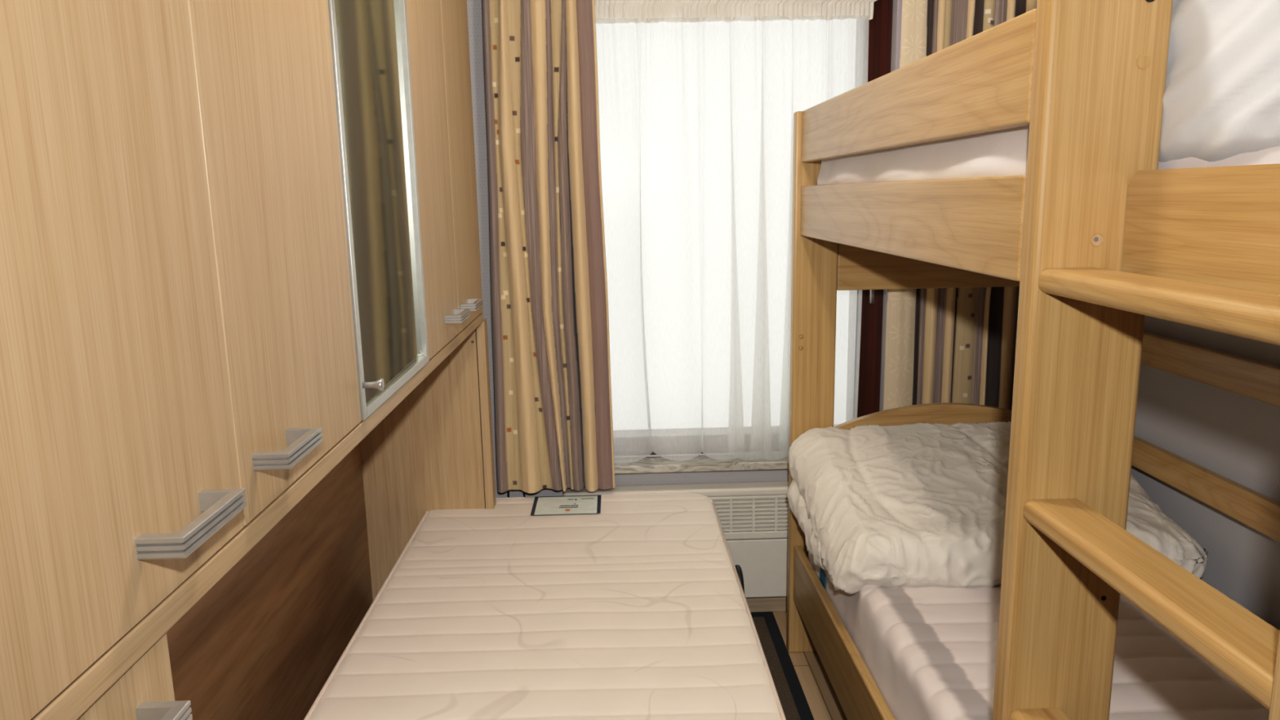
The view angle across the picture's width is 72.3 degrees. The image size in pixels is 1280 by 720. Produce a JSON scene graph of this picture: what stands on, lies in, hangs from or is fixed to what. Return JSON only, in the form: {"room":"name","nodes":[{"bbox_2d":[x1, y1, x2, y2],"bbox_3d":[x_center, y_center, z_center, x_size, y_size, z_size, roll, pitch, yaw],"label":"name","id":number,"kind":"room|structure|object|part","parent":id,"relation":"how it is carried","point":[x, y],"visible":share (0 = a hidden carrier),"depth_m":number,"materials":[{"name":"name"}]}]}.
{"room":"bedroom","nodes":[
{"label":"bedroom","id":0,"kind":"room"},
{"bbox_2d":[466,0,897,497],"bbox_3d":[0.239,-0.316,2.840,2.370,2.360,0.160,-1,11,-2],"label":"wall","id":1,"kind":"structure","parent":0,"point":[474,9],"depth_m":2.75,"materials":[{"name":"paint"}]},
{"bbox_2d":[563,481,788,597],"bbox_3d":[0.154,0.601,2.890,0.800,0.382,0.066,-1,11,-2],"label":"heater","id":2,"kind":"object","parent":1,"relation":"attached to","point":[753,516],"visible":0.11,"depth_m":2.86,"materials":[{"name":"metal"}]},
{"bbox_3d":[0.151,0.428,2.857,0.800,0.030,0.066,-1,11,-2],"label":"panel","id":3,"kind":"part","parent":2,"relation":"part of","materials":[{"name":"metal"}]},
{"bbox_3d":[0.153,0.517,2.853,0.800,0.147,0.020,-1,11,-2],"label":"grille frame","id":4,"kind":"part","parent":2,"relation":"part of","materials":[{"name":"metal"}]},
{"bbox_3d":[0.156,0.689,2.907,0.800,0.203,0.058,-1,11,-2],"label":"panel","id":5,"kind":"part","parent":2,"relation":"part of","materials":[{"name":"metal"}]},
{"bbox_2d":[614,0,893,474],"bbox_3d":[0.227,-0.445,2.774,1.230,1.602,0.200,-1,11,-2],"label":"window","id":6,"kind":"structure","parent":1,"relation":"in","point":[880,27],"depth_m":2.83,"materials":[{"name":"brown wood"}]},
{"bbox_2d":[481,0,615,493],"bbox_3d":[-0.279,-0.391,2.615,0.372,1.631,0.061,-1,11,-2],"label":"curtain","id":7,"kind":"object","parent":6,"relation":"hanging from","point":[553,423],"visible":1,"depth_m":2.62,"materials":[{"name":"fabric"}]},
{"bbox_3d":[0.243,0.338,2.871,1.230,0.027,0.100,-1,11,-2],"label":"sill","id":8,"kind":"part","parent":6,"relation":"part of","materials":[{"name":"grey stone"}]},
{"bbox_2d":[594,0,876,463],"bbox_3d":[0.239,-0.389,2.725,0.978,1.446,0.077,-1,11,-2],"label":"curtain","id":9,"kind":"object","parent":6,"relation":"hanging from","point":[699,100],"visible":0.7,"depth_m":2.70,"materials":[{"name":"white fabric"}]},
{"bbox_3d":[0.740,-0.265,2.803,0.024,0.166,0.042,-1,11,-2],"label":"handle","id":10,"kind":"part","parent":6,"relation":"part of","materials":[{"name":"metal"}]},
{"bbox_3d":[0.237,-0.469,2.821,1.092,1.572,0.100,-1,11,-2],"label":"frame","id":11,"kind":"part","parent":6,"relation":"part of","materials":[{"name":"brown wood"}]},
{"bbox_2d":[883,0,1037,410],"bbox_3d":[1.043,-0.379,2.661,0.576,1.720,0.035,-1,11,-2],"label":"curtain","id":12,"kind":"object","parent":6,"relation":"hanging from","point":[957,345],"visible":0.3,"depth_m":2.71,"materials":[{"name":"fabric"}]},
{"bbox_2d":[745,596,786,612],"bbox_3d":[0.477,0.823,2.974,1.800,0.062,0.013,-1,11,-2],"label":"baseboard","id":13,"kind":"structure","parent":1,"relation":"attached to","point":[765,604],"depth_m":2.97,"materials":[{"name":"laminate"}]},
{"bbox_2d":[772,611,847,719],"bbox_3d":[0.346,1.248,1.040,2.410,0.050,4.160,-1,11,-2],"label":"floor","id":14,"kind":"structure","parent":0,"point":[824,704],"depth_m":2.54,"materials":[{"name":"laminate"}]},
{"bbox_2d":[77,632,192,719],"bbox_3d":[-0.573,0.772,0.697,0.447,1.046,0.280,-1,11,-2],"label":"base cabinet","id":15,"kind":"object","parent":14,"relation":"on","point":[145,691],"visible":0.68,"depth_m":0.69,"materials":[{"name":"brown wood"}]},
{"bbox_3d":[-0.378,0.293,0.647,0.038,0.018,0.117,-1,11,-2],"label":"handle","id":16,"kind":"part","parent":15,"relation":"part of","materials":[{"name":"metal"}]},
{"bbox_2d":[31,312,483,719],"bbox_3d":[-0.628,0.075,1.498,0.414,0.026,2.115,-1,11,-2],"label":"cabinet frame","id":17,"kind":"object","parent":15,"relation":"on","point":[77,697],"visible":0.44,"depth_m":0.80,"materials":[{"name":"brown wood"}]},
{"bbox_2d":[327,0,429,420],"bbox_3d":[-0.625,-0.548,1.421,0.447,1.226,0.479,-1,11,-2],"label":"mirror","id":18,"kind":"object","parent":17,"relation":"on","point":[369,38],"visible":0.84,"depth_m":1.45,"materials":[{"name":"silver mirror"}]},
{"bbox_3d":[-0.399,0.037,1.309,0.030,0.019,0.019,-1,11,-2],"label":"knob","id":19,"kind":"part","parent":18,"relation":"part of","materials":[{"name":"metal"}]},
{"bbox_2d":[166,318,496,719],"bbox_3d":[-0.624,0.571,1.768,0.414,1.046,1.898,-1,11,-2],"label":"wall panel","id":20,"kind":"object","parent":14,"relation":"on","point":[264,641],"visible":0.34,"depth_m":2.33,"materials":[{"name":"brown wood"}]},
{"bbox_3d":[-0.816,0.580,1.738,0.027,1.046,1.847,-1,11,-2],"label":"panel","id":21,"kind":"part","parent":20,"relation":"part of","materials":[{"name":"brown wood"}]},
{"bbox_3d":[-0.666,0.403,2.662,0.387,1.046,0.022,-1,11,-2],"label":"panel","id":22,"kind":"part","parent":20,"relation":"part of","materials":[{"name":"brown wood"}]},
{"bbox_2d":[507,490,525,497],"bbox_3d":[-0.394,0.627,2.877,0.064,0.476,0.051,-1,11,-2],"label":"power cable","id":23,"kind":"object","parent":14,"relation":"on","point":[524,495],"visible":0.02,"depth_m":2.82,"materials":[{"name":"black plastic"}]},
{"bbox_2d":[750,611,813,719],"bbox_3d":[0.061,1.069,1.861,0.845,0.008,2.218,-1,11,-2],"label":"rug","id":24,"kind":"object","parent":14,"relation":"on","point":[793,700],"visible":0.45,"depth_m":2.60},
{"bbox_2d":[734,564,744,593],"bbox_3d":[-0.163,0.842,1.884,0.890,0.438,1.840,-1,11,-2],"label":"bed","id":25,"kind":"object","parent":24,"relation":"on","point":[738,567],"visible":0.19,"depth_m":2.25,"materials":[{"name":"cream quilted fabric"},{"name":"black steel"},{"name":"black plastic"}]},
{"bbox_2d":[303,493,786,719],"bbox_3d":[-0.183,0.675,1.849,0.884,0.149,1.919,-1,11,-2],"label":"mattress","id":26,"kind":"object","parent":25,"relation":"on","point":[625,606],"visible":0.99,"depth_m":1.94,"materials":[{"name":"beige fabric"}]},
{"bbox_2d":[559,503,577,507],"bbox_3d":[-0.217,0.444,2.671,0.057,0.001,0.036,-1,11,-2],"label":"print","id":27,"kind":"object","parent":26,"relation":"on","point":[574,504],"depth_m":2.66},
{"bbox_2d":[786,0,1279,719],"bbox_3d":[0.922,0.230,1.655,0.901,1.700,1.917,-1,11,-2],"label":"bunk bed","id":28,"kind":"object","parent":14,"relation":"on","point":[1095,238],"visible":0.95,"depth_m":1.14,"materials":[{"name":"brown wood"}]},
{"bbox_3d":[0.505,0.106,2.574,0.126,1.618,0.038,-1,11,-2],"label":"post","id":29,"kind":"part","parent":28,"relation":"part of","materials":[{"name":"brown wood"}]},
{"bbox_3d":[0.498,0.768,1.994,0.025,0.176,1.344,-1,11,-2],"label":"rail","id":30,"kind":"part","parent":28,"relation":"part of","materials":[{"name":"brown wood"}]},
{"bbox_3d":[0.483,-0.294,1.794,0.025,0.137,1.344,-1,11,-2],"label":"rail","id":31,"kind":"part","parent":28,"relation":"part of","materials":[{"name":"brown wood"}]},
{"bbox_3d":[0.479,-0.492,1.756,0.025,0.138,1.344,-1,11,-2],"label":"guard rail","id":32,"kind":"part","parent":28,"relation":"part of","materials":[{"name":"brown wood"}]},
{"bbox_2d":[808,552,1279,719],"bbox_3d":[0.931,0.677,1.745,0.829,0.225,1.792,-1,11,-2],"label":"mattress","id":33,"kind":"object","parent":28,"relation":"on","point":[930,651],"visible":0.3,"depth_m":1.72,"materials":[{"name":"white fabric"}]},
{"bbox_2d":[786,421,1208,594],"bbox_3d":[0.879,0.365,2.292,0.907,0.285,0.641,-1,11,-2],"label":"duvet","id":34,"kind":"object","parent":33,"relation":"on","point":[917,504],"visible":0.63,"depth_m":2.17,"materials":[{"name":"fabric"}]},
{"bbox_2d":[817,124,1279,185],"bbox_3d":[0.907,-0.358,1.548,0.840,0.145,1.805,-1,11,-2],"label":"mattress","id":35,"kind":"object","parent":28,"relation":"on","point":[1001,153],"visible":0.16,"depth_m":1.40,"materials":[{"name":"white fabric"}]},
{"bbox_2d":[1158,0,1279,162],"bbox_3d":[0.953,-0.450,0.997,0.646,0.466,0.772,-1,11,-2],"label":"pillow","id":36,"kind":"object","parent":35,"relation":"on","point":[1221,100],"visible":0.34,"depth_m":0.97,"materials":[{"name":"fabric"}]},
{"bbox_3d":[0.623,-0.125,0.874,0.025,0.138,0.441,-1,11,-2],"label":"bay rail","id":37,"kind":"part","parent":28,"relation":"part of","materials":[{"name":"brown wood"}]},
{"bbox_3d":[1.353,0.369,1.697,0.024,0.075,1.834,-1,11,-2],"label":"wall rail","id":38,"kind":"part","parent":28,"relation":"part of","materials":[{"name":"brown wood"}]},
{"bbox_3d":[1.347,0.092,1.645,0.024,0.080,1.834,-1,11,-2],"label":"wall rail","id":39,"kind":"part","parent":28,"relation":"part of","materials":[{"name":"brown wood"}]},
{"bbox_2d":[1130,315,1279,630],"bbox_3d":[1.460,0.046,0.799,0.060,2.360,4.060,-1,11,-2],"label":"wall","id":40,"kind":"structure","parent":0,"point":[1235,437],"depth_m":2.11,"materials":[{"name":"paint"}]},
{"bbox_3d":[-0.849,0.101,0.735,0.060,2.360,4.060,-1,11,-2],"label":"wall","id":41,"kind":"structure","parent":0,"visible":0},
{"bbox_2d":[0,0,360,719],"bbox_3d":[-0.600,-0.425,0.764,0.453,1.226,0.856,-1,11,-2],"label":"upper cabinet","id":42,"kind":"object","parent":41,"relation":"attached to","point":[177,341],"visible":1,"depth_m":0.71,"materials":[{"name":"brown wood"}]},
{"bbox_3d":[-0.414,-0.391,0.562,0.018,1.224,0.433,-1,11,-2],"label":"door","id":43,"kind":"part","parent":42,"relation":"part of","materials":[{"name":"brown wood"}]},
{"bbox_3d":[-0.379,0.138,0.746,0.038,0.018,0.118,-1,11,-2],"label":"handle","id":44,"kind":"part","parent":42,"relation":"part of","materials":[{"name":"metal"}]},
{"bbox_3d":[-0.428,-0.471,0.983,0.018,1.224,0.420,-1,11,-2],"label":"door","id":45,"kind":"part","parent":42,"relation":"part of","materials":[{"name":"brown wood"}]},
{"bbox_3d":[-0.386,0.097,0.964,0.038,0.018,0.106,-1,11,-2],"label":"handle","id":46,"kind":"part","parent":42,"relation":"part of","materials":[{"name":"metal"}]},
{"bbox_2d":[405,0,483,359],"bbox_3d":[-0.641,-0.664,2.037,0.453,1.226,0.772,-1,11,-2],"label":"upper cabinet","id":47,"kind":"object","parent":41,"relation":"attached to","point":[438,29],"visible":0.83,"depth_m":2.00,"materials":[{"name":"brown wood"}]},
{"bbox_3d":[-0.456,-0.633,1.847,0.018,1.224,0.376,-1,11,-2],"label":"door","id":48,"kind":"part","parent":47,"relation":"part of","materials":[{"name":"brown wood"}]},
{"bbox_3d":[-0.420,-0.102,2.019,0.038,0.018,0.120,-1,11,-2],"label":"handle","id":49,"kind":"part","parent":47,"relation":"part of","materials":[{"name":"metal"}]},
{"bbox_3d":[-0.468,-0.705,2.227,0.018,1.224,0.393,-1,11,-2],"label":"door","id":50,"kind":"part","parent":47,"relation":"part of","materials":[{"name":"brown wood"}]},
{"bbox_3d":[-0.426,-0.141,2.225,0.038,0.018,0.120,-1,11,-2],"label":"handle","id":51,"kind":"part","parent":47,"relation":"part of","materials":[{"name":"metal"}]}
]}

